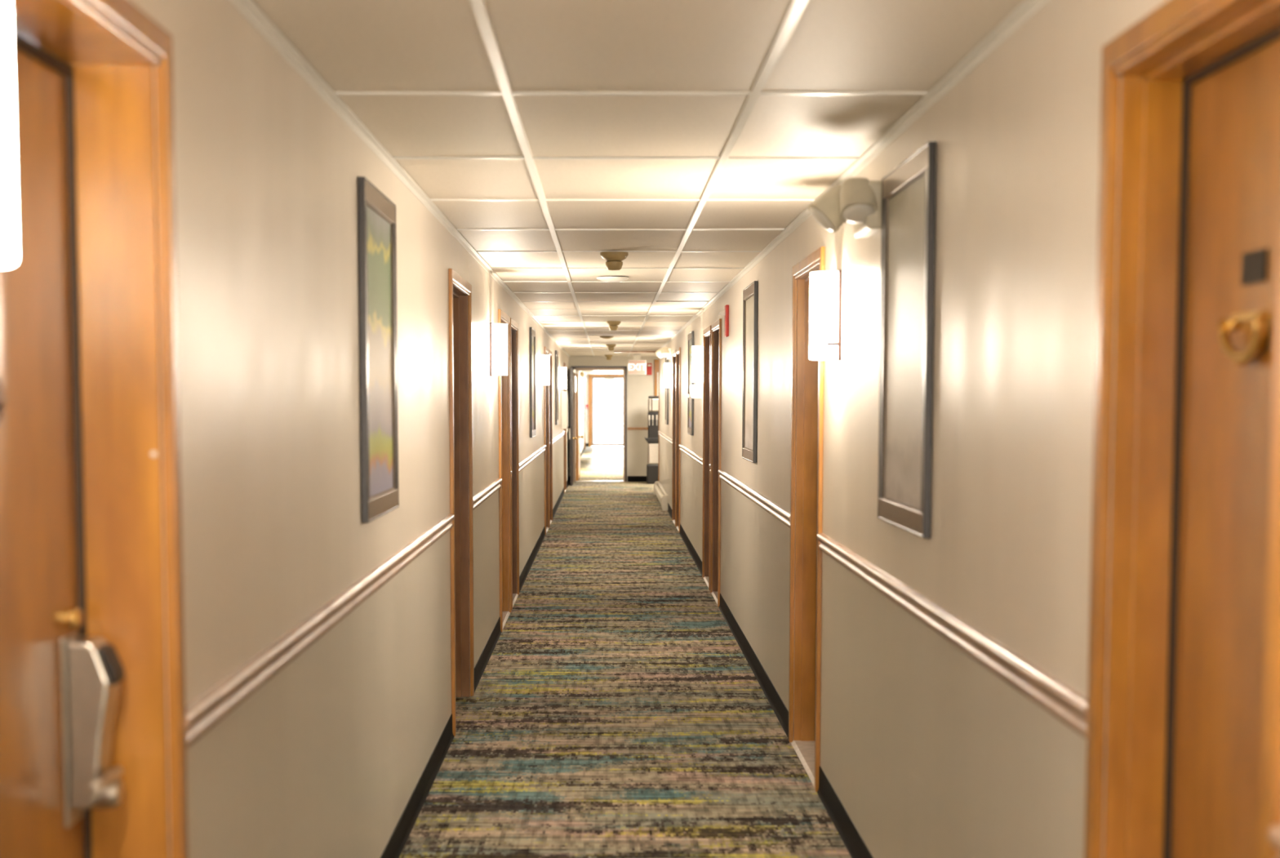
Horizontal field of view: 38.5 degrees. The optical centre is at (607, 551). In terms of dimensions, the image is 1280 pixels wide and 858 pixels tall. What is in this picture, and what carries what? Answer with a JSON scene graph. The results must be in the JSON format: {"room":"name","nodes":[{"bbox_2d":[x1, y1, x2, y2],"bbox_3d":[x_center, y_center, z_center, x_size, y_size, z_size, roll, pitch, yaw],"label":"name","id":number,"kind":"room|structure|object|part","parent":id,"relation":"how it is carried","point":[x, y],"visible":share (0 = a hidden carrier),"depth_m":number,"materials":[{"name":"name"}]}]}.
{"room":"hotel corridor","nodes":[
{"label":"hotel corridor","id":0,"kind":"room"},
{"bbox_2d":[129,0,585,857],"bbox_3d":[-0.767,-1.830,26.038,0.150,2.300,62.200,0,5,0],"label":"wall","id":1,"kind":"structure","parent":0,"point":[326,758],"depth_m":4.17,"materials":[{"name":"paint"}]},
{"bbox_2d":[0,0,15,265],"bbox_3d":[-0.640,-0.437,1.800,0.104,0.312,0.174,0,5,0],"label":"wall sconce","id":2,"kind":"object","parent":1,"relation":"attached to","point":[7,238],"visible":1,"depth_m":1.80,"materials":[{"name":"white glass"}]},
{"bbox_2d":[0,0,188,857],"bbox_3d":[-0.771,0.264,2.440,0.191,2.056,0.992,0,5,0],"label":"door","id":3,"kind":"structure","parent":1,"relation":"in","point":[84,756],"depth_m":2.79,"materials":[{"name":"brown wood"}]},
{"bbox_3d":[-0.814,-0.202,2.437,0.016,0.076,0.076,0,5,0],"label":"viewer plate","id":4,"kind":"part","parent":3,"relation":"part of","materials":[{"name":"gold metal"}]},
{"bbox_3d":[-0.819,0.272,2.803,0.006,0.290,0.083,0,5,0],"label":"lock plate","id":5,"kind":"part","parent":3,"relation":"part of","materials":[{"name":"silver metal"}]},
{"bbox_3d":[-0.812,0.102,2.793,0.020,0.032,0.032,0,5,0],"label":"deadbolt knob","id":6,"kind":"part","parent":3,"relation":"part of","materials":[{"name":"gold metal"}]},
{"bbox_3d":[-0.755,0.344,2.757,0.018,0.016,0.138,0,5,0],"label":"handle","id":7,"kind":"part","parent":3,"relation":"part of","materials":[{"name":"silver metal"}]},
{"bbox_3d":[-0.684,0.264,2.440,0.016,2.056,0.992,0,5,0],"label":"casing","id":8,"kind":"part","parent":3,"relation":"part of","materials":[{"name":"brown wood"}]},
{"bbox_2d":[185,426,570,749],"bbox_3d":[-0.681,-0.631,13.996,0.021,0.065,38.000,0,5,0],"label":"chair rail","id":9,"kind":"object","parent":1,"relation":"attached to","point":[212,706],"visible":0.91,"depth_m":4.05,"materials":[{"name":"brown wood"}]},
{"bbox_2d":[357,176,399,522],"bbox_3d":[-0.680,-0.589,5.475,0.019,0.958,0.750,0,5,0],"label":"framed print","id":10,"kind":"object","parent":1,"relation":"attached to","point":[377,247],"visible":1,"depth_m":5.43},
{"bbox_2d":[366,205,392,497],"bbox_3d":[-0.685,-0.589,5.475,0.006,0.838,0.640,0,5,0],"label":"picture","id":11,"kind":"object","parent":10,"relation":"on","point":[379,220],"depth_m":5.49},
{"bbox_3d":[-0.680,-1.033,5.438,0.016,0.054,0.734,0,5,0],"label":"frame rail","id":12,"kind":"part","parent":10,"relation":"part of","materials":[{"name":"grey wood"}]},
{"bbox_3d":[-0.680,-0.144,5.512,0.016,0.054,0.734,0,5,0],"label":"frame rail","id":13,"kind":"part","parent":10,"relation":"part of","materials":[{"name":"grey wood"}]},
{"bbox_2d":[448,268,474,736],"bbox_3d":[-0.761,-0.253,8.619,0.171,2.056,1.152,0,5,0],"label":"door","id":14,"kind":"structure","parent":1,"relation":"in","point":[460,290],"depth_m":9.10,"materials":[{"name":"brown wood"}]},
{"bbox_2d":[489,322,507,376],"bbox_3d":[-0.640,-1.192,10.838,0.104,0.312,0.174,0,5,0],"label":"wall sconce","id":15,"kind":"object","parent":1,"relation":"attached to","point":[498,331],"visible":1,"depth_m":10.77,"materials":[{"name":"white glass"}]},
{"bbox_2d":[497,309,511,631],"bbox_3d":[-0.756,-0.554,12.226,0.161,2.056,1.132,0,5,0],"label":"door","id":16,"kind":"structure","parent":1,"relation":"in","point":[504,418],"depth_m":12.70,"materials":[{"name":"brown wood"}]},
{"bbox_2d":[380,443,646,857],"bbox_3d":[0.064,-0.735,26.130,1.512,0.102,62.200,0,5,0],"label":"baseboard","id":17,"kind":"structure","parent":1,"relation":"attached to","point":[394,847],"depth_m":7.36,"materials":[{"name":"black plastic"}]},
{"bbox_2d":[510,317,519,609],"bbox_3d":[-0.756,-0.654,13.422,0.161,2.056,1.052,0,5,0],"label":"door","id":18,"kind":"structure","parent":1,"relation":"in","point":[513,325],"depth_m":13.87,"materials":[{"name":"brown wood"}]},
{"bbox_2d":[529,327,535,437],"bbox_3d":[-0.680,-1.531,16.640,0.019,0.976,0.820,0,5,0],"label":"framed print","id":19,"kind":"object","parent":1,"relation":"attached to","point":[532,332],"visible":1,"depth_m":16.65},
{"bbox_2d":[531,335,534,429],"bbox_3d":[-0.685,-1.531,16.640,0.006,0.856,0.710,0,5,0],"label":"picture","id":20,"kind":"object","parent":19,"relation":"on","point":[532,336],"depth_m":16.83},
{"bbox_3d":[-0.680,-1.984,16.602,0.016,0.054,0.804,0,5,0],"label":"frame rail","id":21,"kind":"part","parent":19,"relation":"part of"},
{"bbox_3d":[-0.680,-1.077,16.678,0.016,0.054,0.804,0,5,0],"label":"frame rail","id":22,"kind":"part","parent":19,"relation":"part of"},
{"bbox_2d":[539,354,550,385],"bbox_3d":[-0.640,-1.846,18.661,0.104,0.312,0.174,0,5,0],"label":"wall sconce","id":23,"kind":"object","parent":1,"relation":"attached to","point":[544,360],"visible":1,"depth_m":18.59,"materials":[{"name":"white glass"}]},
{"bbox_2d":[544,346,549,534],"bbox_3d":[-0.756,-1.253,20.592,0.161,2.056,1.162,0,5,0],"label":"door","id":24,"kind":"structure","parent":1,"relation":"in","point":[546,349],"depth_m":21.09,"materials":[{"name":"brown wood"}]},
{"bbox_2d":[548,349,552,526],"bbox_3d":[-0.756,-1.361,21.888,0.161,2.056,1.062,0,5,0],"label":"door","id":25,"kind":"structure","parent":1,"relation":"in","point":[549,351],"depth_m":22.34,"materials":[{"name":"brown wood"}]},
{"bbox_2d":[555,350,558,424],"bbox_3d":[-0.680,-2.188,24.503,0.019,0.976,0.800,0,5,0],"label":"framed print","id":26,"kind":"object","parent":1,"relation":"attached to","point":[556,351],"visible":1,"depth_m":24.14},
{"bbox_2d":[556,356,557,419],"bbox_3d":[-0.685,-2.188,24.503,0.006,0.856,0.690,0,5,0],"label":"picture","id":27,"kind":"object","parent":26,"relation":"on","point":[557,357],"depth_m":24.72},
{"bbox_2d":[559,367,566,389],"bbox_3d":[-0.640,-2.479,26.235,0.104,0.312,0.174,0,5,0],"label":"wall sconce","id":28,"kind":"object","parent":1,"relation":"attached to","point":[562,371],"visible":1,"depth_m":26.16,"materials":[{"name":"white glass"}]},
{"bbox_2d":[561,391,568,428],"bbox_3d":[-0.645,-2.125,27.519,0.091,0.560,0.500,0,5,0],"label":"wall panel","id":29,"kind":"object","parent":1,"relation":"attached to","point":[564,393],"visible":1,"depth_m":27.28,"materials":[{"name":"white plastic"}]},
{"bbox_3d":[-0.604,-2.125,27.519,0.007,0.480,0.400,0,5,0],"label":"cabinet door","id":30,"kind":"part","parent":29,"relation":"part of","materials":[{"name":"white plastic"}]},
{"bbox_2d":[563,362,566,493],"bbox_3d":[-0.756,-1.986,29.362,0.161,2.056,1.162,0,5,0],"label":"door","id":31,"kind":"structure","parent":1,"relation":"in","point":[564,363],"depth_m":29.89,"materials":[{"name":"brown wood"}]},
{"bbox_2d":[583,377,587,449],"bbox_3d":[-0.643,-4.078,54.199,0.097,2.090,1.080,0,5,0],"label":"door","id":32,"kind":"structure","parent":1,"relation":"in","point":[584,404],"depth_m":53.68,"materials":[{"name":"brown wood"}]},
{"bbox_3d":[-0.674,-4.078,54.199,0.035,2.090,1.080,0,5,0],"label":"casing","id":33,"kind":"part","parent":32,"relation":"part of","materials":[{"name":"brown wood"}]},
{"bbox_2d":[585,373,623,443],"bbox_3d":[0.058,-4.426,57.100,1.740,2.300,0.140,0,5,0],"label":"wall","id":34,"kind":"structure","parent":0,"point":[586,375],"depth_m":57.01,"materials":[{"name":"beige paint"}]},
{"bbox_2d":[588,374,623,446],"bbox_3d":[0.015,-4.386,57.053,1.230,2.230,0.160,0,5,0],"label":"door","id":35,"kind":"structure","parent":34,"relation":"in","point":[591,377],"depth_m":57.02,"materials":[{"name":"brown wood"}]},
{"bbox_2d":[568,355,658,481],"bbox_3d":[0.704,-2.411,32.984,2.992,2.300,0.140,0,5,0],"label":"wall","id":36,"kind":"structure","parent":0,"point":[639,387],"depth_m":32.90,"materials":[{"name":"beige paint"}]},
{"bbox_2d":[571,365,626,481],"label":"door","id":37,"kind":"structure","parent":36,"relation":"in","point":[576,376],"depth_m":32.95,"materials":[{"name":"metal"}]},
{"bbox_2d":[568,367,577,484],"bbox_3d":[-0.598,-2.203,32.088,0.140,2.005,1.601,0,5,0],"label":"door","id":38,"kind":"structure","parent":37,"relation":"attached to","point":[571,437],"depth_m":31.33,"materials":[{"name":"brown wood"}]},
{"bbox_2d":[627,427,648,430],"bbox_3d":[0.588,-2.207,32.920,0.465,0.045,0.020,0,5,0],"label":"wall rail","id":39,"kind":"object","parent":36,"relation":"attached to","point":[628,428],"visible":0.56,"depth_m":32.91,"materials":[{"name":"brown wood"}]},
{"bbox_2d":[646,363,652,374],"bbox_3d":[0.745,-3.264,32.815,0.090,0.210,0.055,0,5,0],"label":"fire alarm strobe","id":40,"kind":"object","parent":36,"relation":"attached to","point":[649,366],"visible":1,"depth_m":32.82,"materials":[{"name":"red plastic"}]},
{"bbox_2d":[653,360,658,395],"bbox_3d":[1.292,-2.341,32.869,0.915,2.180,0.100,0,5,0],"label":"door","id":41,"kind":"structure","parent":36,"relation":"in","point":[656,362],"depth_m":32.83,"materials":[{"name":"brown wood"}]},
{"bbox_2d":[399,446,851,857],"bbox_3d":[0.554,-0.618,26.064,3.492,0.120,62.450,0,5,0],"label":"floor","id":42,"kind":"structure","parent":0,"point":[615,710],"depth_m":8.36,"materials":[{"name":"carpet"}]},
{"bbox_2d":[644,395,658,483],"bbox_3d":[0.838,-1.970,32.298,0.383,1.535,0.340,0,5,0],"label":"water cooler","id":43,"kind":"object","parent":42,"relation":"on","point":[652,466],"visible":0.71,"depth_m":32.16,"materials":[{"name":"plastic"}]},
{"bbox_2d":[644,436,658,442],"bbox_3d":[0.831,-1.968,32.263,0.368,0.098,0.270,0,5,0],"label":"drip tray","id":44,"kind":"object","parent":43,"relation":"on","point":[650,439],"depth_m":32.13,"materials":[{"name":"plastic"}]},
{"bbox_3d":[0.860,-1.730,32.318,0.310,0.385,0.310,0,5,0],"label":"panel","id":45,"kind":"part","parent":43,"relation":"part of","materials":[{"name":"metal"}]},
{"bbox_3d":[0.860,-2.580,32.247,0.300,0.240,0.300,0,5,0],"label":"panel","id":46,"kind":"part","parent":43,"relation":"part of","materials":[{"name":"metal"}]},
{"bbox_3d":[0.860,-2.717,32.236,0.290,0.035,0.290,0,5,0],"label":"lid","id":47,"kind":"part","parent":43,"relation":"part of","materials":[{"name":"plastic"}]},
{"bbox_2d":[653,480,667,511],"bbox_3d":[0.760,-0.821,26.524,0.088,0.208,4.160,0,5,0],"label":"baseboard heater","id":48,"kind":"object","parent":42,"relation":"on","point":[659,491],"visible":1,"depth_m":25.50,"materials":[{"name":"metal"}]},
{"bbox_2d":[253,0,1023,373],"bbox_3d":[0.729,-2.975,25.917,3.142,0.118,62.550,0,5,0],"label":"ceiling","id":49,"kind":"structure","parent":0,"point":[355,46],"depth_m":4.81,"materials":[{"name":"tile"}]},
{"bbox_2d":[600,336,613,338],"bbox_3d":[-0.010,-2.585,22.162,0.170,0.028,0.170,0,5,0],"label":"ceiling speaker","id":50,"kind":"object","parent":49,"relation":"attached to","point":[603,337],"visible":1,"depth_m":22.11,"materials":[{"name":"beige plastic"}]},
{"bbox_2d":[604,354,613,359],"bbox_3d":[0.020,-3.329,31.432,0.144,0.089,0.144,0,5,0],"label":"smoke detector","id":51,"kind":"object","parent":49,"relation":"attached to","point":[608,356],"visible":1,"depth_m":31.39,"materials":[{"name":"beige plastic"}]},
{"bbox_2d":[605,344,616,351],"bbox_3d":[0.045,-2.821,25.353,0.144,0.089,0.144,0,5,0],"label":"smoke detector","id":52,"kind":"object","parent":49,"relation":"attached to","point":[611,347],"visible":1,"depth_m":25.32,"materials":[{"name":"beige plastic"}]},
{"bbox_2d":[596,276,628,282],"bbox_3d":[0.030,-1.681,11.349,0.200,0.028,0.200,0,5,0],"label":"ceiling speaker","id":53,"kind":"object","parent":49,"relation":"attached to","point":[610,279],"visible":1,"depth_m":11.29},
{"bbox_2d":[605,320,621,330],"bbox_3d":[0.055,-2.188,17.780,0.144,0.089,0.144,0,5,0],"label":"smoke detector","id":54,"kind":"object","parent":49,"relation":"attached to","point":[613,325],"visible":1,"depth_m":17.74,"materials":[{"name":"beige plastic"}]},
{"bbox_2d":[600,251,628,270],"bbox_3d":[0.033,-1.488,9.409,0.144,0.089,0.144,0,5,0],"label":"smoke detector","id":55,"kind":"object","parent":49,"relation":"attached to","point":[614,260],"visible":1,"depth_m":9.37,"materials":[{"name":"beige plastic"}]},
{"bbox_2d":[335,0,928,374],"bbox_3d":[0.058,-2.926,25.947,1.500,0.021,62.200,0,5,0],"label":"grid","id":56,"kind":"object","parent":49,"relation":"attached to","point":[796,7],"visible":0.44,"depth_m":5.73,"materials":[{"name":"white metal"}]},
{"bbox_2d":[613,351,656,353],"bbox_3d":[1.025,-3.182,29.337,1.850,0.044,0.500,0,5,0],"label":"trim","id":57,"kind":"structure","parent":49,"relation":"attached to","point":[614,351],"depth_m":29.19,"materials":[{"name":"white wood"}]},
{"bbox_2d":[627,354,646,374],"bbox_3d":[0.503,-3.187,31.237,0.315,0.339,0.053,0,5,0],"label":"exit sign","id":58,"kind":"object","parent":49,"relation":"hanging from","point":[637,366],"visible":1,"depth_m":31.22,"materials":[{"name":"white plastic"}]},
{"bbox_2d":[659,0,1167,857],"bbox_3d":[0.883,-0.648,11.887,0.150,2.300,33.800,0,5,0],"label":"wall","id":59,"kind":"structure","parent":0,"point":[928,752],"depth_m":4.10,"materials":[{"name":"paint"}]},
{"bbox_2d":[228,0,1049,374],"bbox_3d":[0.058,-2.907,25.948,1.500,0.025,62.200,0,5,0],"label":"trim","id":60,"kind":"structure","parent":59,"relation":"attached to","point":[248,9],"depth_m":4.71,"materials":[{"name":"white paint"}]},
{"bbox_2d":[657,358,659,480],"bbox_3d":[0.882,-1.969,28.716,0.172,2.130,0.070,0,5,0],"label":"trim","id":61,"kind":"structure","parent":59,"relation":"attached to","point":[659,358],"depth_m":28.68,"materials":[{"name":"brown wood"}]},
{"bbox_2d":[655,346,671,359],"bbox_3d":[0.704,-2.520,23.300,0.204,0.150,0.343,0,5,0],"label":"emergency light","id":62,"kind":"object","parent":59,"relation":"attached to","point":[664,352],"visible":1,"depth_m":23.17,"materials":[{"name":"beige plastic"}]},
{"bbox_2d":[665,357,668,424],"bbox_3d":[0.796,-2.204,24.702,0.019,0.976,0.800,0,5,0],"label":"framed print","id":63,"kind":"object","parent":59,"relation":"attached to","point":[666,359],"visible":0.56,"depth_m":24.54},
{"bbox_2d":[666,358,666,419],"bbox_3d":[0.801,-2.204,24.702,0.006,0.856,0.690,0,5,0],"label":"picture","id":64,"kind":"object","parent":63,"relation":"on","point":[666,358],"depth_m":24.87},
{"bbox_2d":[664,362,672,387],"bbox_3d":[0.756,-2.204,22.946,0.104,0.312,0.174,0,5,0],"label":"wall sconce","id":65,"kind":"object","parent":59,"relation":"attached to","point":[668,366],"visible":1,"depth_m":22.88,"materials":[{"name":"white glass"}]},
{"bbox_2d":[671,350,675,524],"bbox_3d":[0.872,-1.368,21.967,0.161,2.056,1.002,0,5,0],"label":"door","id":66,"kind":"structure","parent":59,"relation":"in","point":[673,465],"depth_m":22.39,"materials":[{"name":"brown wood"}]},
{"bbox_2d":[675,346,680,533],"bbox_3d":[0.872,-1.274,20.841,0.161,2.056,1.022,0,5,0],"label":"door","id":67,"kind":"structure","parent":59,"relation":"in","point":[678,350],"depth_m":21.25,"materials":[{"name":"brown wood"}]},
{"bbox_2d":[687,330,693,435],"bbox_3d":[0.796,-1.611,17.602,0.019,0.976,0.850,0,5,0],"label":"framed print","id":68,"kind":"object","parent":59,"relation":"attached to","point":[691,335],"visible":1,"depth_m":17.73},
{"bbox_3d":[0.796,-1.158,17.640,0.016,0.054,0.834,0,5,0],"label":"frame rail","id":69,"kind":"part","parent":68,"relation":"part of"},
{"bbox_2d":[688,339,691,427],"bbox_3d":[0.801,-1.611,17.602,0.006,0.856,0.740,0,5,0],"label":"picture","id":70,"kind":"object","parent":68,"relation":"on","point":[690,340],"depth_m":17.73},
{"bbox_2d":[687,384,702,398],"bbox_3d":[0.748,-1.379,15.805,0.117,0.120,0.130,0,5,0],"label":"wall dispenser","id":71,"kind":"object","parent":59,"relation":"attached to","point":[695,390],"visible":1,"depth_m":15.74,"materials":[{"name":"white plastic"}]},
{"bbox_2d":[691,345,702,382],"bbox_3d":[0.756,-1.575,15.422,0.104,0.312,0.174,0,5,0],"label":"wall sconce","id":72,"kind":"object","parent":59,"relation":"attached to","point":[697,350],"visible":0.87,"depth_m":15.35,"materials":[{"name":"white glass"}]},
{"bbox_2d":[702,325,711,590],"bbox_3d":[0.872,-0.766,14.762,0.161,2.056,1.042,0,5,0],"label":"door","id":73,"kind":"structure","parent":59,"relation":"in","point":[706,332],"depth_m":15.20,"materials":[{"name":"brown wood"}]},
{"bbox_2d":[710,319,721,606],"bbox_3d":[0.872,-0.667,13.587,0.161,2.056,1.022,0,5,0],"label":"door","id":74,"kind":"structure","parent":59,"relation":"in","point":[716,336],"depth_m":14.00,"materials":[{"name":"brown wood"}]},
{"bbox_2d":[718,304,728,337],"bbox_3d":[0.775,-1.544,12.279,0.065,0.210,0.130,0,5,0],"label":"fire alarm strobe","id":75,"kind":"object","parent":59,"relation":"attached to","point":[725,313],"visible":1,"depth_m":12.22,"materials":[{"name":"red plastic"}]},
{"bbox_2d":[742,280,757,462],"bbox_3d":[0.796,-1.000,10.283,0.019,0.976,0.820,0,5,0],"label":"framed print","id":76,"kind":"object","parent":59,"relation":"attached to","point":[749,293],"visible":1,"depth_m":10.23},
{"bbox_3d":[0.796,-0.546,10.320,0.016,0.054,0.804,0,5,0],"label":"frame rail","id":77,"kind":"part","parent":76,"relation":"part of","materials":[{"name":"grey wood"}]},
{"bbox_2d":[744,295,753,449],"bbox_3d":[0.801,-1.000,10.283,0.006,0.856,0.710,0,5,0],"label":"picture","id":78,"kind":"object","parent":76,"relation":"on","point":[748,300],"depth_m":10.35},
{"bbox_3d":[0.796,-1.453,10.245,0.016,0.054,0.804,0,5,0],"label":"frame rail","id":79,"kind":"part","parent":76,"relation":"part of","materials":[{"name":"grey wood"}]},
{"bbox_2d":[667,502,873,857],"bbox_3d":[0.802,0.450,11.949,0.012,0.102,33.740,0,5,0],"label":"baseboard","id":80,"kind":"structure","parent":59,"relation":"attached to","point":[855,846],"depth_m":8.43,"materials":[{"name":"black plastic"}]},
{"bbox_2d":[788,246,825,791],"bbox_3d":[0.872,-0.152,7.421,0.161,2.056,1.057,0,5,0],"label":"door","id":81,"kind":"structure","parent":59,"relation":"in","point":[807,420],"depth_m":7.86,"materials":[{"name":"brown wood"}]},
{"bbox_2d":[808,269,842,361],"bbox_3d":[0.756,-0.823,6.414,0.104,0.312,0.174,0,5,0],"label":"wall sconce","id":82,"kind":"object","parent":59,"relation":"attached to","point":[825,286],"visible":1,"depth_m":6.34,"materials":[{"name":"white glass"}]},
{"bbox_2d":[808,177,881,237],"bbox_3d":[0.704,-1.024,5.452,0.204,0.150,0.343,0,5,0],"label":"emergency light","id":83,"kind":"object","parent":59,"relation":"attached to","point":[857,202],"visible":0.99,"depth_m":5.33,"materials":[{"name":"beige plastic"}]},
{"bbox_2d":[877,141,936,537],"bbox_3d":[0.796,-0.551,4.916,0.019,0.976,0.770,0,5,0],"label":"framed print","id":84,"kind":"object","parent":59,"relation":"attached to","point":[908,190],"visible":1,"depth_m":4.88},
{"bbox_3d":[0.796,-0.098,4.954,0.016,0.054,0.754,0,5,0],"label":"frame rail","id":85,"kind":"part","parent":84,"relation":"part of","materials":[{"name":"grey wood"}]},
{"bbox_2d":[884,173,925,509],"bbox_3d":[0.801,-0.551,4.916,0.006,0.856,0.660,0,5,0],"label":"picture","id":86,"kind":"object","parent":84,"relation":"on","point":[905,198],"depth_m":4.92},
{"bbox_3d":[0.796,-1.005,4.878,0.016,0.054,0.754,0,5,0],"label":"frame rail","id":87,"kind":"part","parent":84,"relation":"part of","materials":[{"name":"grey wood"}]},
{"bbox_2d":[657,431,1279,857],"bbox_3d":[0.797,-0.454,11.873,0.021,0.065,33.740,0,5,0],"label":"chair rail","id":88,"kind":"object","parent":59,"relation":"attached to","point":[1059,700],"visible":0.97,"depth_m":4.10,"materials":[{"name":"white wood"}]},
{"bbox_2d":[1084,0,1279,857],"bbox_3d":[0.873,0.250,2.603,0.163,2.056,0.846,0,5,0],"label":"door","id":89,"kind":"structure","parent":59,"relation":"in","point":[1193,744],"depth_m":2.85,"materials":[{"name":"brown wood"}]},
{"bbox_3d":[0.908,-0.399,2.573,0.004,0.045,0.095,0,5,0],"label":"number plate","id":90,"kind":"part","parent":89,"relation":"part of","materials":[{"name":"plastic"}]},
{"label":"outside","id":91,"kind":"structure","parent":0,"visible":0},
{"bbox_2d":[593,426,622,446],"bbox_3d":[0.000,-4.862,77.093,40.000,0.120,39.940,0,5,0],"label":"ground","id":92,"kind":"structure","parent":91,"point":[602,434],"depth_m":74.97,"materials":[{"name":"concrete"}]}
]}

